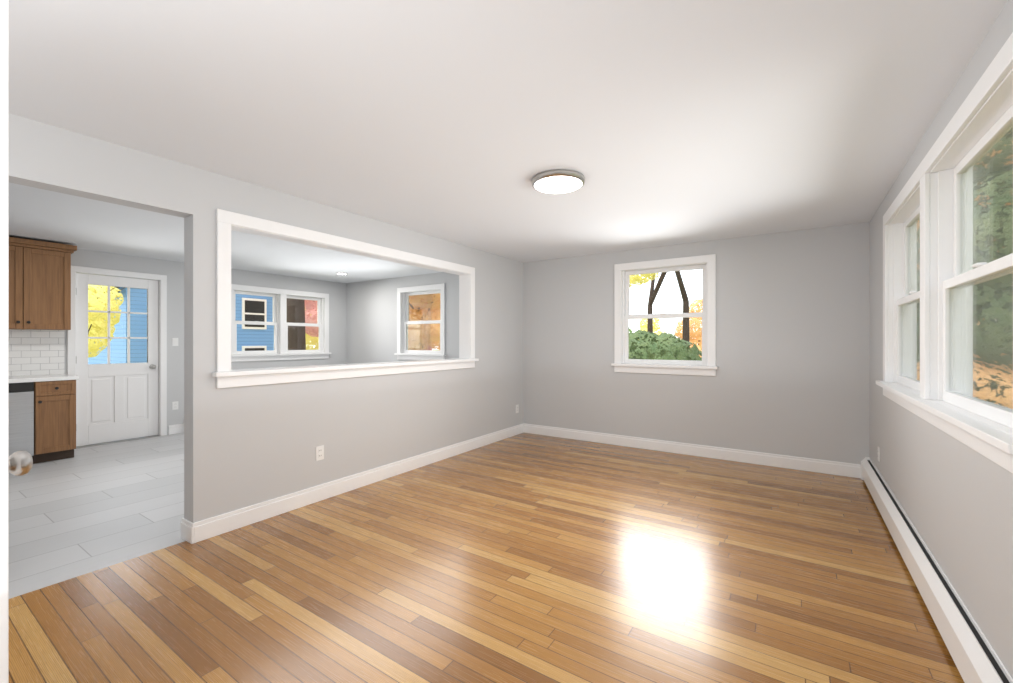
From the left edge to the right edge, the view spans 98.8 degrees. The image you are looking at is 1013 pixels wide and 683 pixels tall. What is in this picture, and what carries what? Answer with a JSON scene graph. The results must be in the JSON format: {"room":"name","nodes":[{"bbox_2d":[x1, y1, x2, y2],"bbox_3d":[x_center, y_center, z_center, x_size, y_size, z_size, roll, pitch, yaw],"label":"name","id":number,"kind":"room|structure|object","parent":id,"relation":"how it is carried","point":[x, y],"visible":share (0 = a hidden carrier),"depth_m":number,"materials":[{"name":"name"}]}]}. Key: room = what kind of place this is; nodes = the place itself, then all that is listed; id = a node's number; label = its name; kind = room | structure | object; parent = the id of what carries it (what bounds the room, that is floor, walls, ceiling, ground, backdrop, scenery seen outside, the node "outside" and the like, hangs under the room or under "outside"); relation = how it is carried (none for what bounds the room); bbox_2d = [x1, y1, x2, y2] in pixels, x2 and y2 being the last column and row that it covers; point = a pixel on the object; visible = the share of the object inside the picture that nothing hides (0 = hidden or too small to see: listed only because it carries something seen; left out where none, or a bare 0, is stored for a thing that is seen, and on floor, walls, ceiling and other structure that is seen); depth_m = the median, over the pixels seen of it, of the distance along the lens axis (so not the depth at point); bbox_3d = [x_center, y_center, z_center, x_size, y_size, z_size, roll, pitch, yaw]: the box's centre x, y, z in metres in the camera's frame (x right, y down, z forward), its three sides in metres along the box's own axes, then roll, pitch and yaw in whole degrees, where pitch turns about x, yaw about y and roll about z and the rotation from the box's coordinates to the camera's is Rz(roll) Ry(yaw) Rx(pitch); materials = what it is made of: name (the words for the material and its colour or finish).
{"room":"empty living room","nodes":[
{"label":"empty living room","id":0,"kind":"room"},
{"bbox_2d":[45,249,345,434],"bbox_3d":[-4.921,0.126,5.929,0.160,2.520,6.230,0,0,34],"label":"wall","id":1,"kind":"structure","parent":0,"point":[173,271],"depth_m":6.20,"materials":[{"name":"grey paint"}]},
{"bbox_2d":[9,329,63,375],"bbox_3d":[-5.924,0.126,4.266,0.008,0.520,2.250,0,0,34],"label":"tile backsplash","id":2,"kind":"structure","parent":1,"relation":"attached to","point":[36,352],"depth_m":5.01,"materials":[{"name":"white tile"}]},
{"bbox_2d":[9,241,72,329],"bbox_3d":[-5.388,-0.594,4.764,0.348,0.920,0.808,0,0,34],"label":"upper cabinet","id":3,"kind":"object","parent":1,"relation":"attached to","point":[39,285],"depth_m":4.80,"materials":[{"name":"brown wood"}]},
{"bbox_2d":[67,265,166,448],"bbox_3d":[-5.076,0.194,5.678,0.180,2.225,0.990,0,0,34],"label":"door frame","id":4,"kind":"structure","parent":1,"relation":"attached to","point":[162,353],"depth_m":5.99,"materials":[{"name":"white wood"}]},
{"bbox_2d":[76,273,157,446],"bbox_3d":[-5.035,0.225,5.648,0.116,2.130,0.835,0,0,34],"label":"kitchen door","id":5,"kind":"structure","parent":1,"relation":"in","point":[116,401],"depth_m":5.62,"materials":[{"name":"white wood"}]},
{"bbox_2d":[172,401,177,409],"bbox_3d":[-4.682,0.906,6.136,0.008,0.114,0.070,0,0,34],"label":"electrical outlet","id":6,"kind":"object","parent":1,"relation":"attached to","point":[175,405],"visible":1,"depth_m":6.13,"materials":[{"name":"plastic"}]},
{"bbox_2d":[172,338,177,345],"bbox_3d":[-4.679,0.006,6.134,0.016,0.114,0.070,0,0,34],"label":"light switch","id":7,"kind":"object","parent":1,"relation":"attached to","point":[174,341],"visible":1,"depth_m":6.13,"materials":[{"name":"plastic"}]},
{"bbox_2d":[169,424,183,434],"bbox_3d":[-3.928,1.241,7.262,0.019,0.130,2.870,0,0,34],"label":"baseboard","id":8,"kind":"structure","parent":1,"relation":"attached to","point":[176,429],"depth_m":6.13,"materials":[{"name":"white wood"}]},
{"bbox_2d":[231,284,330,361],"bbox_3d":[-3.886,-0.289,7.468,0.260,1.210,1.790,0,0,34],"label":"window","id":9,"kind":"structure","parent":1,"relation":"in","point":[280,351],"depth_m":7.40,"materials":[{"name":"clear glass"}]},
{"bbox_2d":[9,113,522,522],"bbox_3d":[-1.540,0.086,3.682,0.140,2.440,6.230,0,0,34],"label":"wall","id":10,"kind":"structure","parent":0,"point":[245,446],"depth_m":3.27,"materials":[{"name":"grey paint"}]},
{"bbox_2d":[316,445,323,460],"bbox_3d":[-1.530,0.916,3.562,0.008,0.114,0.070,0,0,34],"label":"outlet","id":11,"kind":"object","parent":10,"relation":"attached to","point":[319,452],"visible":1,"depth_m":3.56,"materials":[{"name":"plastic"}]},
{"bbox_2d":[212,209,478,387],"bbox_3d":[-1.232,-0.289,4.136,0.250,1.210,2.869,0,0,34],"label":"trim","id":12,"kind":"structure","parent":10,"relation":"attached to","point":[224,374],"depth_m":3.51,"materials":[{"name":"white wood"}]},
{"bbox_2d":[185,423,524,543],"bbox_3d":[-0.892,1.241,4.515,0.016,0.130,4.126,0,0,34],"label":"baseboard","id":13,"kind":"structure","parent":10,"relation":"attached to","point":[199,531],"depth_m":3.57,"materials":[{"name":"white wood"}]},
{"bbox_2d":[9,433,963,682],"bbox_3d":[-1.569,1.346,3.701,7.890,0.080,6.230,0,0,34],"label":"floor","id":14,"kind":"structure","parent":0,"point":[527,558],"depth_m":2.39,"materials":[{"name":"brown wood"}]},
{"bbox_2d":[0,0,32,682],"bbox_3d":[-1.363,0.275,1.027,0.789,2.038,0.140,0,0,26],"label":"hall door","id":15,"kind":"structure","parent":14,"relation":"on","point":[18,463],"depth_m":0.87,"materials":[{"name":"white wood"}]},
{"bbox_2d":[9,382,33,455],"bbox_3d":[-5.389,0.867,4.490,0.593,0.878,0.592,0,0,34],"label":"dishwasher","id":16,"kind":"object","parent":14,"relation":"on","point":[21,416],"visible":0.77,"depth_m":4.50,"materials":[{"name":"silver metal"}]},
{"bbox_2d":[32,380,75,463],"bbox_3d":[-5.135,0.866,4.876,0.646,0.880,0.320,0,0,34],"label":"base cabinet","id":17,"kind":"object","parent":14,"relation":"on","point":[54,420],"visible":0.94,"depth_m":4.71,"materials":[{"name":"brown wood"}]},
{"bbox_3d":[-5.919,0.866,3.695,0.646,0.880,1.305,0,0,34],"label":"base cabinet","id":18,"kind":"object","parent":14,"relation":"on","visible":0},
{"bbox_2d":[9,374,78,382],"bbox_3d":[-5.667,0.406,4.092,0.629,0.040,2.245,0,0,34],"label":"countertop","id":19,"kind":"structure","parent":18,"relation":"on","point":[35,378],"depth_m":4.69,"materials":[{"name":"stone"}]},
{"bbox_2d":[9,0,1007,282],"bbox_3d":[-1.569,-1.184,3.701,8.210,0.100,6.550,0,0,34],"label":"ceiling","id":20,"kind":"structure","parent":0,"point":[653,122],"depth_m":2.11,"materials":[{"name":"white paint"}]},
{"bbox_2d":[532,169,584,192],"bbox_3d":[0.361,-1.108,3.038,0.372,0.052,0.372,0,0,34],"label":"flush ceiling light","id":21,"kind":"object","parent":20,"relation":"attached to","point":[558,181],"visible":1,"depth_m":2.95,"materials":[{"name":"white glass"}]},
{"bbox_2d":[346,222,869,464],"bbox_3d":[0.199,0.126,6.363,8.210,2.520,0.160,0,0,34],"label":"wall","id":22,"kind":"structure","parent":0,"point":[791,377],"depth_m":4.78,"materials":[{"name":"grey paint"}]},
{"bbox_2d":[394,283,445,359],"bbox_3d":[-1.422,-0.314,7.428,1.160,1.260,0.260,0,0,34],"label":"window","id":23,"kind":"structure","parent":22,"relation":"in","point":[415,321],"depth_m":7.47,"materials":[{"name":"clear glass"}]},
{"bbox_2d":[611,254,717,375],"bbox_3d":[1.893,-0.294,5.226,1.212,1.360,0.260,0,0,34],"label":"window","id":24,"kind":"structure","parent":22,"relation":"in","point":[706,365],"depth_m":5.16,"materials":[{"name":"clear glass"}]},
{"bbox_2d":[525,424,860,477],"bbox_3d":[1.846,1.241,5.161,3.816,0.130,0.019,0,0,34],"label":"baseboard","id":25,"kind":"structure","parent":22,"relation":"attached to","point":[775,460],"depth_m":4.87,"materials":[{"name":"white wood"}]},
{"bbox_2d":[870,0,1012,678],"bbox_3d":[1.784,0.126,1.474,0.160,2.520,6.230,0,0,34],"label":"wall","id":26,"kind":"structure","parent":0,"point":[953,496],"depth_m":1.95,"materials":[{"name":"grey paint"}]},
{"bbox_2d":[861,457,1012,682],"bbox_3d":[2.020,1.200,2.034,0.066,0.212,5.025,0,0,34],"label":"baseboard heater","id":27,"kind":"object","parent":26,"relation":"attached to","point":[974,656],"visible":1,"depth_m":1.96,"materials":[{"name":"metal"}]},
{"bbox_2d":[876,32,1012,472],"bbox_3d":[2.309,-0.279,2.283,0.260,1.390,2.550,0,0,34],"label":"window","id":28,"kind":"structure","parent":26,"relation":"in","point":[948,292],"depth_m":2.03,"materials":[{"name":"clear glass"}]},
{"label":"outside","id":29,"kind":"structure","parent":0,"visible":0},
{"bbox_3d":[2.827,2.106,10.128,140.000,0.200,140.000,0,0,34],"label":"ground","id":30,"kind":"structure","parent":29,"visible":0},
{"bbox_2d":[88,285,124,357],"bbox_3d":[-9.989,-0.294,10.059,2.116,4.600,2.026,0,0,34],"label":"tree","id":31,"kind":"object","parent":30,"relation":"on","point":[95,293],"depth_m":10.09,"materials":[{"name":"yellow plant"}]},
{"bbox_2d":[88,287,273,363],"bbox_3d":[-13.159,-1.054,16.787,8.600,6.120,5.300,0,0,34],"label":"house","id":32,"kind":"structure","parent":30,"relation":"on","point":[141,328],"depth_m":13.85,"materials":[{"name":"blue"}]},
{"bbox_2d":[287,298,305,349],"bbox_3d":[-6.081,-3.182,12.810,6.155,10.376,5.238,0,0,34],"label":"tree","id":33,"kind":"object","parent":30,"relation":"on","point":[296,331],"depth_m":12.13,"materials":[{"name":"brown plant"}]},
{"bbox_2d":[305,300,318,336],"bbox_3d":[-8.776,-1.674,21.685,4.481,7.360,5.237,0,0,34],"label":"tree","id":34,"kind":"object","parent":30,"relation":"on","point":[309,305],"depth_m":20.14,"materials":[{"name":"red plant"}]},
{"bbox_2d":[305,301,318,349],"bbox_3d":[-11.399,-1.393,24.140,13.286,7.226,3.934,0,0,18],"label":"tree","id":35,"kind":"object","parent":30,"relation":"on","point":[313,340],"depth_m":23.01,"materials":[{"name":"yellow plant"}]},
{"bbox_2d":[430,293,439,346],"bbox_3d":[-2.776,-0.294,12.998,3.426,4.600,3.950,0,0,34],"label":"tree","id":36,"kind":"object","parent":30,"relation":"on","point":[438,316],"depth_m":12.37,"materials":[{"name":"orange plant"}]},
{"bbox_2d":[630,273,658,286],"bbox_3d":[3.457,-1.214,15.887,3.691,6.440,3.342,0,0,34],"label":"tree","id":37,"kind":"object","parent":30,"relation":"on","point":[636,281],"depth_m":15.59,"materials":[{"name":"yellow plant"}]},
{"bbox_2d":[647,272,666,332],"bbox_3d":[9.234,-3.800,24.286,6.646,11.612,7.906,0,0,34],"label":"tree","id":38,"kind":"object","parent":30,"relation":"on","point":[651,299],"depth_m":24.49,"materials":[{"name":"brown plant"}]},
{"bbox_2d":[629,329,701,360],"bbox_3d":[3.398,1.009,9.768,2.400,2.572,3.139,0,0,34],"label":"bush","id":39,"kind":"object","parent":30,"relation":"on","point":[681,348],"depth_m":8.99,"materials":[{"name":"green plant"}]},
{"bbox_2d":[629,299,701,356],"bbox_3d":[12.358,-0.161,26.866,31.859,5.075,4.579,0,0,34],"label":"tree","id":40,"kind":"object","parent":30,"relation":"on","point":[694,331],"depth_m":26.63,"materials":[{"name":"orange plant"}]},
{"bbox_2d":[675,271,689,347],"bbox_3d":[5.472,-3.202,16.146,2.645,10.417,7.841,0,0,18],"label":"tree","id":41,"kind":"object","parent":30,"relation":"on","point":[686,335],"depth_m":16.38,"materials":[{"name":"brown plant"}]}
]}

